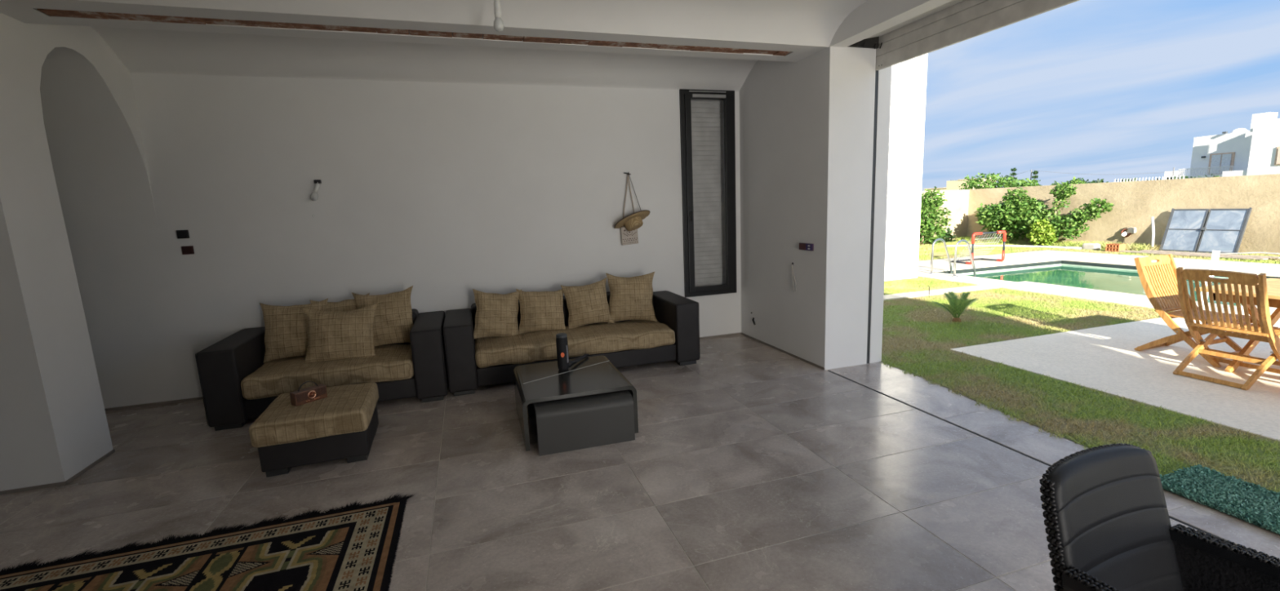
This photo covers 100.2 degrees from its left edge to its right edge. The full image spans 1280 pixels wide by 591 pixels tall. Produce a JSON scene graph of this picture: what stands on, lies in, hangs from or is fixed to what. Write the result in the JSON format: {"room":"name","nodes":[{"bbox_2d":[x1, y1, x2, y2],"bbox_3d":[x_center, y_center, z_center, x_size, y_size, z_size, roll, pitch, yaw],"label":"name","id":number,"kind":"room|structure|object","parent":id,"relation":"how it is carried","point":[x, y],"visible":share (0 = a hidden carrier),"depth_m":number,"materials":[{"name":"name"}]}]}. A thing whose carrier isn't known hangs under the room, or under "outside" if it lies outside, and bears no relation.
{"room":"living room","nodes":[
{"label":"living room","id":0,"kind":"room"},
{"bbox_2d":[0,8,159,491],"bbox_3d":[-5.613,-0.387,3.409,3.428,3.300,1.640,-5,10,-17],"label":"wall","id":1,"kind":"structure","parent":0,"point":[73,168],"depth_m":3.50,"materials":[{"name":"white paint"}]},
{"bbox_2d":[0,448,115,494],"bbox_3d":[-5.369,1.310,3.135,3.434,0.022,0.508,-5,10,-17],"label":"baseboard","id":2,"kind":"structure","parent":1,"relation":"attached to","point":[62,483],"depth_m":3.40,"materials":[{"name":"tile"}]},
{"bbox_2d":[69,72,741,408],"bbox_3d":[-2.969,-0.887,5.203,10.010,3.500,0.250,-5,10,-17],"label":"wall","id":3,"kind":"structure","parent":0,"point":[446,191],"depth_m":5.16,"materials":[{"name":"white paint"}]},
{"bbox_2d":[176,230,189,238],"bbox_3d":[-4.064,-0.544,4.753,0.086,0.074,0.024,-5,10,-17],"label":"switch box","id":4,"kind":"object","parent":3,"relation":"attached to","point":[180,233],"visible":1,"depth_m":4.75,"materials":[{"name":"black plastic"}]},
{"bbox_2d":[181,245,194,254],"bbox_3d":[-4.045,-0.405,4.780,0.086,0.074,0.024,-5,10,-17],"label":"switch box","id":5,"kind":"object","parent":3,"relation":"attached to","point":[186,250],"visible":1,"depth_m":4.77,"materials":[{"name":"black plastic"}]},
{"bbox_2d":[310,179,321,200],"bbox_3d":[-3.027,-0.981,4.990,0.098,0.195,0.086,-5,10,-17],"label":"bulb","id":6,"kind":"object","parent":3,"relation":"attached to","point":[314,196],"visible":1,"depth_m":4.97,"materials":[{"name":"white glass"}]},
{"bbox_2d":[104,332,741,411],"bbox_3d":[-3.084,0.866,5.295,9.144,0.022,0.009,-5,10,-17],"label":"baseboard","id":7,"kind":"structure","parent":3,"relation":"attached to","point":[740,333],"depth_m":4.90,"materials":[{"name":"tile"}]},
{"bbox_2d":[679,88,736,297],"bbox_3d":[0.791,-1.178,6.309,0.678,2.356,0.282,-5,10,-17],"label":"window","id":8,"kind":"structure","parent":3,"relation":"in","point":[707,117],"depth_m":6.35,"materials":[{"name":"black metal"}]},
{"bbox_2d":[691,102,725,283],"bbox_3d":[0.753,-1.195,6.425,0.578,2.356,0.005,-5,10,-17],"label":"curtain","id":9,"kind":"object","parent":8,"relation":"hanging from","point":[707,118],"depth_m":6.42,"materials":[{"name":"grey fabric"}]},
{"bbox_3d":[-0.139,-1.344,5.894,0.078,0.029,0.064,-5,10,-17],"label":"wall hook","id":10,"kind":"object","parent":3,"relation":"attached to","visible":0},
{"bbox_2d":[620,174,638,244],"bbox_3d":[-0.128,-0.954,5.953,0.204,0.775,0.028,-5,10,-17],"label":"pouch","id":11,"kind":"object","parent":10,"relation":"hanging from","point":[628,237],"visible":0.86,"depth_m":5.98,"materials":[{"name":"beige fabric"}]},
{"bbox_2d":[613,173,649,231],"bbox_3d":[-0.095,-1.026,5.915,0.389,0.627,0.439,4,11,35],"label":"straw hat","id":12,"kind":"object","parent":10,"relation":"hanging from","point":[635,222],"visible":0.96,"depth_m":5.86,"materials":[{"name":"beige wicker"}]},
{"bbox_2d":[0,0,867,91],"bbox_3d":[-1.361,-1.542,-0.115,10.010,0.615,11.060,-5,10,-17],"label":"ceiling","id":13,"kind":"structure","parent":0,"point":[645,44],"depth_m":4.28,"materials":[{"name":"white paint"}]},
{"bbox_2d":[493,0,503,31],"bbox_3d":[-0.877,-1.842,3.262,0.062,0.433,0.061,-5,10,-17],"label":"pendant bulb","id":14,"kind":"object","parent":13,"relation":"hanging from","point":[498,23],"visible":1,"depth_m":3.27,"materials":[{"name":"white glass"}]},
{"bbox_2d":[0,334,1279,590],"bbox_3d":[-1.235,1.681,0.434,10.020,0.160,11.100,-5,10,-17],"label":"floor","id":15,"kind":"structure","parent":0,"point":[752,464],"depth_m":3.11,"materials":[{"name":"tile"}]},
{"bbox_2d":[0,493,415,590],"bbox_3d":[-2.377,1.394,1.917,2.820,0.016,1.773,-5,10,-17],"label":"rug","id":16,"kind":"object","parent":15,"relation":"on","point":[353,547],"visible":1,"depth_m":2.57,"materials":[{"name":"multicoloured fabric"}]},
{"bbox_2d":[248,382,378,477],"bbox_3d":[-2.203,0.904,3.714,0.662,0.389,0.675,-6,10,-19],"label":"ottoman","id":17,"kind":"object","parent":15,"relation":"on","point":[344,424],"visible":0.94,"depth_m":3.46,"materials":[{"name":"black fabric"}]},
{"bbox_2d":[289,381,327,406],"bbox_3d":[-2.250,0.654,3.638,0.090,0.138,0.205,3,11,31],"label":"radio","id":18,"kind":"object","parent":17,"relation":"on","point":[300,397],"visible":1,"depth_m":3.61,"materials":[{"name":"brown wood"}]},
{"bbox_2d":[296,386,326,402],"bbox_3d":[-2.228,0.670,3.627,0.004,0.052,0.189,3,11,31],"label":"grille","id":19,"kind":"object","parent":18,"relation":"attached to","point":[311,393],"depth_m":3.62,"materials":[{"name":"brown wood"}]},
{"bbox_2d":[248,382,378,447],"bbox_3d":[-2.207,0.797,3.696,0.660,0.172,0.674,-6,10,-19],"label":"seat cushion","id":20,"kind":"object","parent":17,"relation":"on","point":[348,410],"depth_m":3.46,"materials":[{"name":"beige fabric"}]},
{"bbox_2d":[195,308,448,431],"bbox_3d":[-2.686,0.588,4.822,1.770,0.692,0.983,-5,10,-17],"label":"sofa","id":21,"kind":"object","parent":15,"relation":"on","point":[237,385],"visible":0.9,"depth_m":4.45,"materials":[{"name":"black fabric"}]},
{"bbox_2d":[259,297,328,363],"bbox_3d":[-3.059,0.315,4.753,0.539,0.536,0.207,-5,10,-13],"label":"cushion","id":22,"kind":"object","parent":21,"relation":"on","point":[286,335],"visible":0.73,"depth_m":4.68,"materials":[{"name":"beige fabric"}]},
{"bbox_2d":[240,344,413,399],"bbox_3d":[-2.649,0.631,4.712,1.267,0.208,0.740,-5,10,-17],"label":"seat cushion","id":23,"kind":"object","parent":21,"relation":"on","point":[391,364],"depth_m":4.44,"materials":[{"name":"beige fabric"}]},
{"bbox_2d":[300,302,377,361],"bbox_3d":[-2.601,0.346,4.657,0.610,0.536,0.237,-4,9,-11],"label":"cushion","id":24,"kind":"object","parent":21,"relation":"on","point":[331,335],"visible":0.92,"depth_m":4.60,"materials":[{"name":"beige fabric"}]},
{"bbox_2d":[309,293,369,311],"bbox_3d":[-2.743,0.251,4.935,0.494,0.501,0.160,-6,10,-22],"label":"cushion","id":25,"kind":"object","parent":21,"relation":"on","point":[344,305],"visible":0.16,"depth_m":4.91,"materials":[{"name":"beige fabric"}]},
{"bbox_2d":[351,285,413,346],"bbox_3d":[-2.355,0.213,4.957,0.570,0.568,0.187,-4,10,-13],"label":"cushion","id":26,"kind":"object","parent":21,"relation":"on","point":[393,323],"visible":0.66,"depth_m":4.92,"materials":[{"name":"beige fabric"}]},
{"bbox_2d":[442,290,700,395],"bbox_3d":[-0.688,0.400,5.485,2.440,0.692,0.935,-5,10,-17],"label":"sofa","id":27,"kind":"object","parent":15,"relation":"on","point":[471,362],"visible":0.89,"depth_m":5.18,"materials":[{"name":"black fabric"}]},
{"bbox_2d":[472,288,521,338],"bbox_3d":[-1.403,0.183,5.267,0.530,0.530,0.201,-6,10,-24],"label":"cushion","id":28,"kind":"object","parent":27,"relation":"on","point":[496,314],"visible":0.98,"depth_m":5.20,"materials":[{"name":"beige fabric"}]},
{"bbox_2d":[515,288,565,334],"bbox_3d":[-0.995,0.156,5.398,0.517,0.472,0.215,-5,10,-13],"label":"cushion","id":29,"kind":"object","parent":27,"relation":"on","point":[539,310],"visible":0.98,"depth_m":5.33,"materials":[{"name":"beige fabric"}]},
{"bbox_2d":[475,319,675,368],"bbox_3d":[-0.650,0.441,5.373,1.946,0.210,0.689,-5,10,-17],"label":"seat cushion","id":30,"kind":"object","parent":27,"relation":"on","point":[635,335],"depth_m":5.15,"materials":[{"name":"beige fabric"}]},
{"bbox_2d":[560,277,614,328],"bbox_3d":[-0.536,0.085,5.534,0.510,0.505,0.218,-6,10,-24],"label":"cushion","id":31,"kind":"object","parent":27,"relation":"on","point":[587,304],"visible":1,"depth_m":5.47,"materials":[{"name":"beige fabric"}]},
{"bbox_2d":[605,271,657,324],"bbox_3d":[-0.089,0.021,5.666,0.552,0.549,0.211,-4,10,-12],"label":"cushion","id":32,"kind":"object","parent":27,"relation":"on","point":[630,298],"visible":1,"depth_m":5.61,"materials":[{"name":"beige fabric"}]},
{"bbox_2d":[513,355,638,451],"bbox_3d":[-0.527,0.784,4.123,0.800,0.362,0.860,-5,10,-17],"label":"coffee table","id":33,"kind":"object","parent":15,"relation":"on","point":[534,383],"visible":0.96,"depth_m":3.93,"materials":[{"name":"grey paint"}]},
{"bbox_2d":[555,333,588,370],"bbox_3d":[-0.555,0.414,4.378,0.097,0.288,0.450,1,10,18],"label":"speaker","id":34,"kind":"object","parent":33,"relation":"on","point":[562,344],"visible":1,"depth_m":4.18},
{"bbox_2d":[527,390,635,456],"bbox_3d":[-0.467,0.830,3.969,0.665,0.318,0.740,-5,10,-17],"label":"table","id":35,"kind":"object","parent":15,"relation":"on","point":[572,424],"visible":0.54,"depth_m":3.63,"materials":[{"name":"grey paint"}]},
{"bbox_2d":[1039,443,1279,590],"bbox_3d":[1.469,0.922,1.313,0.584,0.844,0.749,-6,10,-20],"label":"armchair","id":36,"kind":"object","parent":15,"relation":"on","point":[1107,522],"visible":1,"depth_m":1.52,"materials":[{"name":"black plastic"}]},
{"bbox_2d":[1159,464,1279,534],"bbox_3d":[3.215,1.106,2.238,0.468,0.034,1.620,-5,10,-17],"label":"mat","id":37,"kind":"object","parent":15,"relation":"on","point":[1251,503],"visible":0.98,"depth_m":2.75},
{"bbox_2d":[739,44,891,369],"bbox_3d":[1.763,-1.157,5.707,0.666,3.500,1.640,-5,10,-17],"label":"wall","id":38,"kind":"structure","parent":0,"point":[806,125],"depth_m":5.15,"materials":[{"name":"white paint"}]},
{"bbox_2d":[741,332,824,369],"bbox_3d":[1.512,0.587,5.888,0.008,0.022,1.640,-5,10,-17],"label":"baseboard","id":39,"kind":"structure","parent":38,"relation":"attached to","point":[743,334],"depth_m":5.73,"materials":[{"name":"tile"}]},
{"bbox_2d":[791,262,796,292],"bbox_3d":[1.572,-0.185,5.454,0.022,0.301,0.103,-5,10,-17],"label":"loose wires","id":40,"kind":"object","parent":38,"relation":"hanging from","point":[792,263],"visible":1,"depth_m":5.46,"materials":[{"name":"grey plastic"}]},
{"bbox_2d":[799,242,813,250],"bbox_3d":[1.627,-0.475,5.196,0.023,0.068,0.225,-5,10,-17],"label":"socket plate","id":41,"kind":"object","parent":38,"relation":"attached to","point":[807,246],"visible":1,"depth_m":5.19,"materials":[{"name":"black plastic"}]},
{"bbox_2d":[866,48,878,363],"bbox_3d":[2.188,-0.800,5.036,0.032,2.980,0.012,-5,10,-17],"label":"trim","id":42,"kind":"structure","parent":38,"relation":"attached to","point":[877,71],"depth_m":5.03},
{"bbox_2d":[830,0,964,48],"bbox_3d":[3.067,-1.867,1.344,0.666,0.392,7.170,-5,10,-17],"label":"lintel","id":43,"kind":"object","parent":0,"point":[863,27],"visible":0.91,"depth_m":4.18,"materials":[{"name":"white paint"}]},
{"bbox_2d":[875,0,1079,70],"bbox_3d":[3.231,-1.720,1.437,0.032,0.397,7.163,-5,10,-17],"label":"roller shutter","id":44,"kind":"object","parent":43,"relation":"attached to","point":[965,20],"visible":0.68,"depth_m":4.04,"materials":[{"name":"grey paint"}]},
{"bbox_2d":[884,53,928,280],"bbox_3d":[3.818,-2.778,9.998,3.300,5.250,0.450,-5,10,-17],"label":"wall","id":45,"kind":"structure","parent":0,"point":[908,77],"depth_m":10.22,"materials":[{"name":"white paint"}]},
{"bbox_2d":[917,249,1279,325],"bbox_3d":[10.226,0.296,7.431,6.580,0.617,13.601,-5,10,-17],"label":"deck","id":46,"kind":"object","parent":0,"point":[1037,256],"visible":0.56,"depth_m":10.68,"materials":[{"name":"stone"}]},
{"bbox_2d":[883,284,999,300],"bbox_3d":[3.853,0.096,8.623,4.790,0.124,0.315,-5,10,-17],"label":"trim","id":47,"kind":"structure","parent":46,"relation":"attached to","point":[962,289],"depth_m":8.93,"materials":[{"name":"concrete"}]},
{"bbox_2d":[928,238,975,276],"bbox_3d":[6.409,-0.344,10.948,0.630,1.640,0.650,-5,10,-17],"label":"pool ladder","id":48,"kind":"object","parent":46,"relation":"attached to","point":[937,239],"visible":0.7,"depth_m":10.73,"materials":[{"name":"metal"}]},
{"bbox_2d":[951,230,1006,264],"bbox_3d":[8.002,-1.153,12.659,1.024,0.737,0.601,-5,10,-17],"label":"goal","id":49,"kind":"object","parent":46,"relation":"on","point":[1003,232],"visible":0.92,"depth_m":12.54,"materials":[{"name":"red plastic"}]},
{"bbox_2d":[1200,250,1220,305],"bbox_3d":[7.625,-0.232,7.148,0.169,0.735,0.085,-5,10,-17],"label":"post","id":50,"kind":"object","parent":46,"relation":"on","point":[1215,254],"visible":0.42,"depth_m":7.12,"materials":[{"name":"plastic"}]},
{"bbox_2d":[937,260,1279,278],"bbox_3d":[9.706,0.795,7.187,3.900,1.452,10.520,-5,10,-17],"label":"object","id":51,"kind":"structure","parent":0,"point":[1129,268],"depth_m":11.90,"materials":[{"name":"tile"}]},
{"bbox_2d":[961,265,1241,306],"bbox_3d":[9.697,0.722,7.194,3.780,1.095,10.360,-5,10,-17],"label":"pool water","id":52,"kind":"object","parent":51,"relation":"in","point":[1104,279],"visible":0.17,"depth_m":10.67,"materials":[{"name":"green liquid"}]},
{"bbox_2d":[951,305,1279,441],"bbox_3d":[8.121,1.211,0.821,6.280,0.112,12.200,-5,10,-17],"label":"patio","id":53,"kind":"structure","parent":0,"point":[1105,358],"depth_m":4.76,"materials":[{"name":"concrete"}]},
{"bbox_2d":[1133,253,1253,367],"bbox_3d":[5.210,0.117,5.041,0.522,0.942,0.730,-5,10,-18],"label":"folding chair","id":54,"kind":"object","parent":53,"relation":"on","point":[1166,264],"visible":0.76,"depth_m":5.17,"materials":[{"name":"brown wood"}]},
{"bbox_2d":[1173,266,1279,390],"bbox_3d":[4.911,0.235,4.396,0.730,0.942,0.522,-5,10,-17],"label":"folding chair","id":55,"kind":"object","parent":53,"relation":"on","point":[1265,331],"visible":0.98,"depth_m":4.31,"materials":[{"name":"brown wood"}]},
{"bbox_2d":[1194,278,1279,373],"bbox_3d":[5.656,0.383,3.982,1.100,0.740,1.900,-5,10,-17],"label":"garden table","id":56,"kind":"object","parent":53,"relation":"on","point":[1273,284],"visible":0.4,"depth_m":4.58,"materials":[{"name":"brown wood"}]},
{"label":"outside","id":57,"kind":"structure","parent":0,"visible":0},
{"bbox_3d":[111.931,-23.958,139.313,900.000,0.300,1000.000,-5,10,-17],"label":"ground","id":58,"kind":"structure","parent":57,"visible":0},
{"bbox_2d":[923,187,946,191],"bbox_3d":[46.387,-13.900,79.519,4.200,4.300,6.600,-5,10,-17],"label":"building","id":59,"kind":"structure","parent":58,"relation":"on","point":[936,188],"depth_m":79.36,"materials":[{"name":"white paint"}]},
{"bbox_2d":[946,177,991,190],"bbox_3d":[42.511,-12.392,68.832,4.100,5.080,3.750,-5,10,-17],"label":"building","id":60,"kind":"structure","parent":58,"relation":"on","point":[951,184],"depth_m":68.38,"materials":[{"name":"beige paint"}]},
{"bbox_2d":[958,172,1025,189],"bbox_3d":[20.210,-5.004,31.217,2.629,4.404,3.607,-5,10,-17],"label":"bush","id":61,"kind":"object","parent":58,"relation":"on","point":[988,184],"visible":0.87,"depth_m":30.55,"materials":[{"name":"green plant"}]},
{"bbox_2d":[1009,167,1017,181],"bbox_3d":[32.085,-8.369,46.171,1.288,5.283,1.342,-5,10,-17],"label":"pine","id":62,"kind":"object","parent":58,"relation":"on","point":[1014,169],"visible":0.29,"depth_m":45.77,"materials":[{"name":"green plant"}]},
{"bbox_2d":[1003,177,1042,187],"bbox_3d":[21.625,-4.689,30.481,1.942,3.911,2.691,-5,10,-17],"label":"bush","id":63,"kind":"object","parent":58,"relation":"on","point":[1021,182],"visible":0.27,"depth_m":29.79,"materials":[{"name":"green plant"}]},
{"bbox_2d":[1030,170,1040,186],"bbox_3d":[32.670,-7.902,44.414,1.331,4.885,1.157,-5,10,-17],"label":"pine","id":64,"kind":"object","parent":58,"relation":"on","point":[1035,172],"visible":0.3,"depth_m":44.03,"materials":[{"name":"green plant"}]},
{"bbox_2d":[1050,181,1065,185],"bbox_3d":[22.965,-4.444,29.404,1.406,3.670,1.450,4,11,34],"label":"bush","id":65,"kind":"object","parent":58,"relation":"on","point":[1055,183],"visible":0.02,"depth_m":29.24,"materials":[{"name":"green plant"}]},
{"bbox_2d":[957,167,1174,184],"bbox_3d":[33.086,-8.013,44.788,1.068,4.950,17.831,-5,10,-17],"label":"power line","id":66,"kind":"object","parent":58,"relation":"on","point":[1173,167],"visible":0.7,"depth_m":40.09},
{"bbox_2d":[1062,176,1087,184],"bbox_3d":[23.241,-4.430,28.671,1.288,3.858,1.669,-5,10,-17],"label":"bush","id":67,"kind":"object","parent":58,"relation":"on","point":[1074,180],"visible":0.14,"depth_m":28.31,"materials":[{"name":"green plant"}]},
{"bbox_2d":[1082,178,1108,183],"bbox_3d":[25.025,-4.595,29.635,1.506,3.733,1.921,-10,12,-38],"label":"bush","id":68,"kind":"object","parent":58,"relation":"on","point":[1101,180],"visible":0.05,"depth_m":29.30,"materials":[{"name":"green plant"}]},
{"bbox_2d":[1115,177,1138,182],"bbox_3d":[26.299,-4.489,28.876,1.372,3.671,1.996,-5,10,-17],"label":"bush","id":69,"kind":"object","parent":58,"relation":"on","point":[1123,178],"visible":0.04,"depth_m":28.57,"materials":[{"name":"green plant"}]},
{"bbox_2d":[1114,175,1184,182],"bbox_3d":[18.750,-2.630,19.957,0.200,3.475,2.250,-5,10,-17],"label":"balustrade","id":70,"kind":"object","parent":58,"relation":"on","point":[1176,175],"visible":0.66,"depth_m":19.62,"materials":[{"name":"white concrete"}]},
{"bbox_2d":[1166,176,1199,179],"bbox_3d":[28.625,-4.482,28.269,1.659,3.672,2.181,0,10,12],"label":"bush","id":71,"kind":"object","parent":58,"relation":"on","point":[1185,177],"visible":0.04,"depth_m":27.97,"materials":[{"name":"green plant"}]},
{"bbox_2d":[1164,111,1279,179],"bbox_3d":[54.759,-11.277,44.654,11.320,9.740,13.500,-5,10,-17],"label":"house","id":72,"kind":"structure","parent":58,"relation":"on","point":[1241,151],"depth_m":45.75,"materials":[{"name":"white paint"}]},
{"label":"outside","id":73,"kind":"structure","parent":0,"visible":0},
{"bbox_2d":[724,246,1279,492],"bbox_3d":[9.391,1.130,5.370,13.740,1.504,26.000,-5,10,-17],"label":"lawn","id":74,"kind":"structure","parent":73,"point":[1242,475],"depth_m":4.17,"materials":[{"name":"green plant"}]},
{"bbox_2d":[724,189,969,254],"bbox_3d":[4.973,-2.175,17.058,14.000,1.990,0.250,-5,10,-17],"label":"wall","id":75,"kind":"structure","parent":74,"relation":"on","point":[957,202],"depth_m":18.83,"materials":[{"name":"white paint"}]},
{"bbox_2d":[919,186,951,245],"bbox_3d":[9.482,-2.602,17.544,1.392,1.923,0.978,-5,10,-17],"label":"shrub","id":76,"kind":"object","parent":74,"relation":"on","point":[927,228],"visible":0.85,"depth_m":17.39,"materials":[{"name":"green plant"}]},
{"bbox_2d":[928,226,956,243],"bbox_3d":[10.327,-1.969,18.282,1.122,0.708,0.629,-5,10,-17],"label":"plant","id":77,"kind":"object","parent":74,"relation":"on","point":[948,237],"visible":0.41,"depth_m":18.24,"materials":[{"name":"green plant"}]},
{"bbox_2d":[930,290,978,322],"bbox_3d":[4.022,0.131,6.835,0.583,0.419,0.506,-5,10,-17],"label":"sago palm","id":78,"kind":"object","parent":74,"relation":"on","point":[958,304],"visible":1,"depth_m":6.80,"materials":[{"name":"green plant"}]},
{"bbox_2d":[918,240,1074,261],"bbox_3d":[8.095,-1.312,15.741,9.169,0.070,4.556,-5,10,-17],"label":"grass","id":79,"kind":"structure","parent":74,"relation":"on","point":[940,252],"depth_m":15.25,"materials":[{"name":"green plant"}]},
{"bbox_2d":[973,186,1051,242],"bbox_3d":[11.661,-2.515,16.995,1.101,1.805,2.600,-5,10,-17],"label":"shrub","id":80,"kind":"object","parent":74,"relation":"on","point":[1025,211],"visible":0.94,"depth_m":16.66,"materials":[{"name":"green plant"}]},
{"bbox_2d":[946,244,1081,248],"bbox_3d":[10.914,-1.443,15.766,3.317,0.060,0.458,6,12,42],"label":"pipe","id":81,"kind":"object","parent":74,"relation":"on","point":[1020,246],"visible":0.69,"depth_m":15.70,"materials":[{"name":"plastic"}]},
{"bbox_2d":[1026,218,1057,245],"bbox_3d":[11.858,-1.812,15.738,0.715,0.905,0.846,-5,10,-17],"label":"shrub","id":82,"kind":"object","parent":74,"relation":"on","point":[1041,227],"visible":1,"depth_m":15.64,"materials":[{"name":"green plant"}]},
{"bbox_2d":[953,235,1161,250],"bbox_3d":[12.205,-1.632,16.236,1.270,0.220,6.214,-5,10,-17],"label":"weeds","id":83,"kind":"object","parent":74,"relation":"on","point":[1135,246],"visible":0.43,"depth_m":15.34,"materials":[{"name":"green plant"}]},
{"bbox_2d":[1040,182,1115,240],"bbox_3d":[12.378,-2.295,15.258,0.855,1.876,1.922,-5,10,-17],"label":"shrub","id":84,"kind":"object","parent":74,"relation":"on","point":[1078,219],"visible":0.93,"depth_m":15.24,"materials":[{"name":"green plant"}]},
{"bbox_2d":[1081,243,1101,250],"bbox_3d":[12.142,-1.305,14.389,0.256,0.220,0.357,-5,10,-17],"label":"stone block","id":85,"kind":"object","parent":74,"relation":"on","point":[1095,246],"visible":0.8,"depth_m":14.28,"materials":[{"name":"white stone"}]},
{"bbox_2d":[966,173,1279,255],"bbox_3d":[15.857,-0.896,6.622,0.250,1.990,26.950,-5,10,-17],"label":"wall","id":86,"kind":"structure","parent":74,"relation":"on","point":[1135,202],"depth_m":13.80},
{"bbox_2d":[1120,227,1136,237],"bbox_3d":[13.141,-1.699,14.408,0.164,0.270,0.336,-5,10,-17],"label":"floodlight","id":87,"kind":"object","parent":86,"relation":"attached to","point":[1130,230],"visible":1,"depth_m":14.39,"materials":[{"name":"white plastic"}]},
{"bbox_2d":[1151,216,1155,247],"bbox_3d":[13.116,-1.586,13.669,0.079,0.843,0.260,2,10,25],"label":"pole","id":88,"kind":"object","parent":74,"relation":"on","point":[1153,217],"visible":0.79,"depth_m":13.66,"materials":[{"name":"plastic"}]},
{"bbox_2d":[1044,247,1279,263],"bbox_3d":[13.256,-0.814,11.498,1.924,0.055,7.823,-5,10,-17],"label":"grass","id":89,"kind":"structure","parent":74,"relation":"on","point":[1271,260],"depth_m":12.27,"materials":[{"name":"green plant"}]},
{"bbox_2d":[1105,243,1125,252],"bbox_3d":[12.166,-1.227,13.682,0.240,0.190,0.304,-5,10,-17],"label":"brick","id":90,"kind":"object","parent":89,"relation":"on","point":[1109,246],"visible":0.94,"depth_m":13.62,"materials":[{"name":"orange ceramic"}]},
{"bbox_2d":[1118,249,1279,260],"bbox_3d":[12.700,-0.950,12.278,0.370,0.055,2.750,-5,10,-17],"label":"curb","id":91,"kind":"object","parent":89,"relation":"on","point":[1147,251],"visible":1,"depth_m":12.07,"materials":[{"name":"white concrete"}]},
{"bbox_2d":[1159,207,1252,254],"bbox_3d":[13.491,-1.564,12.810,0.358,1.046,1.440,-5,10,-17],"label":"solar panel","id":92,"kind":"object","parent":74,"relation":"on","point":[1224,229],"visible":0.97,"depth_m":12.75,"materials":[{"name":"glass"}]},
{"bbox_2d":[1211,252,1279,254],"bbox_3d":[13.355,-0.821,11.165,0.213,0.133,2.213,-6,10,-22],"label":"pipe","id":93,"kind":"object","parent":74,"relation":"on","point":[1242,252],"visible":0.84,"depth_m":11.57,"materials":[{"name":"white plastic"}]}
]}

